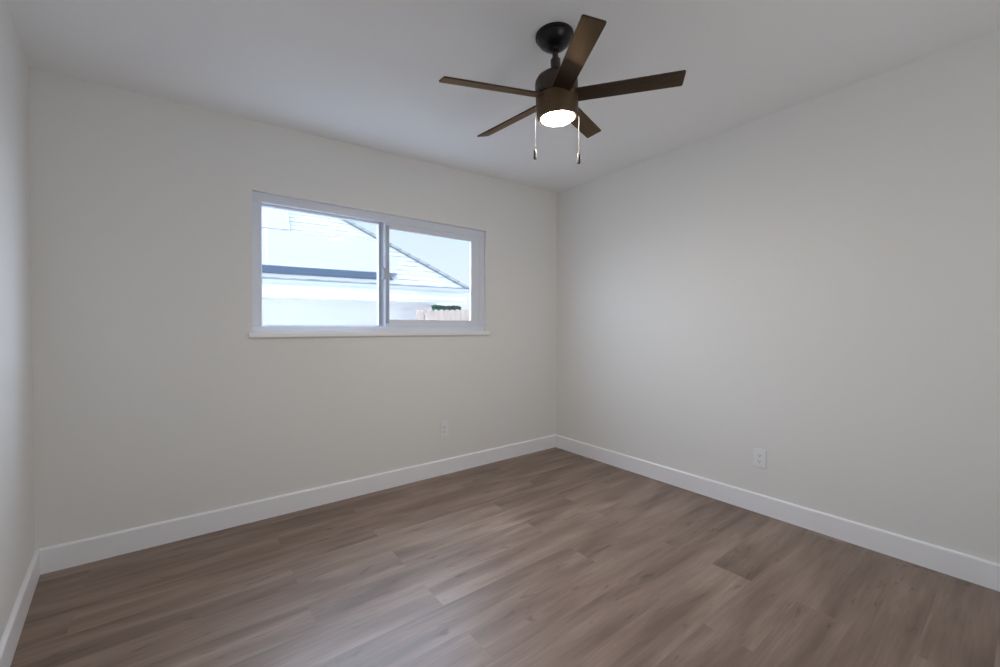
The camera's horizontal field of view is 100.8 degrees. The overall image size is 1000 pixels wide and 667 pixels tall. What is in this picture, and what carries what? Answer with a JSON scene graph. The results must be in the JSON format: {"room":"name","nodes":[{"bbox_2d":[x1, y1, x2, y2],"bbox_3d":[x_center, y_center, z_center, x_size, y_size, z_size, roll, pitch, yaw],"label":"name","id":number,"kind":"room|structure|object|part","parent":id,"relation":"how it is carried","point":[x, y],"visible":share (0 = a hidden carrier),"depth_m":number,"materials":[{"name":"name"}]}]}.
{"room":"empty bedroom","nodes":[
{"label":"empty bedroom","id":0,"kind":"room"},
{"bbox_2d":[0,0,35,641],"bbox_3d":[-0.843,-0.046,0.363,0.140,2.432,4.134,-1,1,-42],"label":"wall","id":1,"kind":"structure","parent":0,"point":[17,486],"depth_m":1.61,"materials":[{"name":"white paint"}]},
{"bbox_2d":[0,549,39,666],"bbox_3d":[-0.788,1.109,0.431,0.014,0.120,4.122,-1,1,-42],"label":"baseboard","id":2,"kind":"structure","parent":1,"relation":"attached to","point":[10,638],"depth_m":1.57,"materials":[{"name":"white wood"}]},
{"bbox_2d":[28,67,556,548],"bbox_3d":[-0.858,-0.118,3.037,3.732,2.481,0.140,-1,1,-38],"label":"wall","id":3,"kind":"structure","parent":0,"point":[154,399],"depth_m":2.35,"materials":[{"name":"white paint"}]},
{"bbox_2d":[39,435,554,574],"bbox_3d":[-0.816,1.063,2.998,3.424,0.120,0.014,-1,1,-38],"label":"baseboard","id":4,"kind":"structure","parent":3,"relation":"attached to","point":[87,550],"depth_m":2.48,"materials":[{"name":"white wood"}]},
{"bbox_2d":[249,191,489,336],"bbox_3d":[-0.828,-0.424,3.032,1.765,0.879,0.145,-1,1,-38],"label":"window","id":5,"kind":"structure","parent":3,"relation":"in","point":[385,326],"depth_m":3.01,"materials":[{"name":"white plastic"}]},
{"bbox_3d":[-0.800,0.001,3.002,1.765,0.030,0.050,-1,1,-38],"label":"sill","id":6,"kind":"part","parent":5,"relation":"part of","materials":[{"name":"white ceramic"}]},
{"bbox_3d":[-0.513,-0.434,3.268,0.826,0.754,0.027,-1,1,-38],"label":"sliding sash","id":7,"kind":"part","parent":5,"relation":"part of","materials":[{"name":"white plastic"}]},
{"bbox_2d":[440,421,447,436],"bbox_3d":[-0.442,0.759,3.284,0.073,0.118,0.009,-1,1,-38],"label":"wall outlet","id":8,"kind":"object","parent":3,"relation":"attached to","point":[443,425],"visible":1,"depth_m":3.28,"materials":[{"name":"white plastic"}]},
{"bbox_2d":[5,0,999,192],"bbox_3d":[0.463,-1.416,1.315,4.332,0.454,4.938,-1,1,-38],"label":"ceiling","id":9,"kind":"structure","parent":0,"point":[365,73],"depth_m":1.94,"materials":[{"name":"white paint"}]},
{"bbox_2d":[439,14,685,163],"bbox_3d":[0.224,-1.024,1.844,1.010,0.555,0.984,-1,1,-38],"label":"ceiling fan","id":10,"kind":"object","parent":9,"relation":"hanging from","point":[557,93],"visible":1,"depth_m":1.74,"materials":[{"name":"brown wood"}]},
{"bbox_3d":[-0.016,-1.015,1.712,0.469,0.066,0.081,0,1,-23],"label":"fan blade","id":11,"kind":"part","parent":10,"relation":"part of","materials":[{"name":"brown wood"}]},
{"bbox_3d":[0.059,-1.050,2.040,0.080,0.042,0.469,-1,1,-41],"label":"fan blade","id":12,"kind":"part","parent":10,"relation":"part of","materials":[{"name":"brown wood"}]},
{"bbox_3d":[0.275,-1.014,1.536,0.083,0.053,0.468,0,1,-6],"label":"fan blade","id":13,"kind":"part","parent":10,"relation":"part of","materials":[{"name":"brown wood"}]},
{"bbox_3d":[0.397,-1.069,2.071,0.082,0.069,0.468,1,1,31],"label":"fan blade","id":14,"kind":"part","parent":10,"relation":"part of","materials":[{"name":"brown wood"}]},
{"bbox_3d":[0.532,-1.048,1.760,0.468,0.037,0.083,0,1,13],"label":"fan blade","id":15,"kind":"part","parent":10,"relation":"part of","materials":[{"name":"brown wood"}]},
{"bbox_2d":[10,447,999,666],"bbox_3d":[0.417,1.218,1.366,3.782,0.120,4.388,-1,1,-38],"label":"floor","id":16,"kind":"structure","parent":0,"point":[552,557],"depth_m":1.83,"materials":[{"name":"brown wood"}]},
{"bbox_2d":[555,30,999,563],"bbox_3d":[1.863,-0.124,2.457,0.140,2.536,4.108,-1,1,-38],"label":"wall","id":17,"kind":"structure","parent":0,"point":[813,284],"depth_m":2.37,"materials":[{"name":"white paint"}]},
{"bbox_2d":[753,448,765,468],"bbox_3d":[1.648,0.791,2.624,0.009,0.118,0.073,-1,1,-38],"label":"wall outlet","id":18,"kind":"object","parent":17,"relation":"attached to","point":[759,455],"visible":1,"depth_m":2.62,"materials":[{"name":"white plastic"}]},
{"bbox_2d":[555,434,999,591],"bbox_3d":[1.797,1.084,2.432,0.014,0.120,4.108,-1,1,-38],"label":"baseboard","id":19,"kind":"structure","parent":17,"relation":"attached to","point":[982,572],"depth_m":2.38,"materials":[{"name":"white wood"}]},
{"label":"outside","id":20,"kind":"structure","parent":0,"visible":0},
{"bbox_3d":[-15.346,1.163,27.999,70.000,0.200,56.982,-1,1,-38],"label":"ground","id":21,"kind":"structure","parent":20,"visible":0},
{"bbox_2d":[262,211,468,324],"bbox_3d":[-4.146,-0.614,7.453,5.644,4.186,5.044,0,1,-30],"label":"neighbor house","id":22,"kind":"structure","parent":21,"relation":"on","point":[287,299],"depth_m":6.16,"materials":[{"name":"white paint"}]},
{"bbox_2d":[262,207,289,229],"bbox_3d":[-4.119,-1.872,6.175,1.705,0.662,0.845,0,1,-30],"label":"solar panel","id":23,"kind":"object","parent":22,"relation":"on","point":[271,218],"visible":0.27,"depth_m":6.36,"materials":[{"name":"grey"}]},
{"bbox_2d":[262,264,392,279],"bbox_3d":[-3.026,-0.840,5.347,3.300,0.109,0.040,0,1,-30],"label":"gutter","id":24,"kind":"object","parent":22,"relation":"attached to","point":[266,268],"visible":0.47,"depth_m":5.65,"materials":[{"name":"blue metal"}]},
{"bbox_2d":[266,228,396,274],"bbox_3d":[-2.495,-1.214,6.144,1.702,0.662,0.845,0,1,-30],"label":"roof","id":25,"kind":"object","parent":22,"relation":"on","point":[283,247],"visible":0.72,"depth_m":6.05,"materials":[{"name":"grey"}]},
{"bbox_2d":[416,309,468,319],"bbox_3d":[-0.301,0.536,6.557,2.175,1.950,0.160,-1,1,-38],"label":"picket fence","id":26,"kind":"object","parent":21,"relation":"on","point":[458,314],"visible":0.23,"depth_m":6.19,"materials":[{"name":"white wood"}]},
{"bbox_3d":[-1.020,0.611,5.971,0.114,1.815,0.113,-1,1,-38],"label":"fence post","id":27,"kind":"part","parent":26,"relation":"part of","materials":[{"name":"white wood"}]},
{"bbox_2d":[431,304,460,311],"bbox_3d":[-0.821,0.534,6.351,0.513,1.957,0.128,-1,1,-38],"label":"shrub","id":28,"kind":"object","parent":21,"relation":"on","point":[434,307],"visible":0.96,"depth_m":6.28,"materials":[{"name":"green plant"}]}
]}

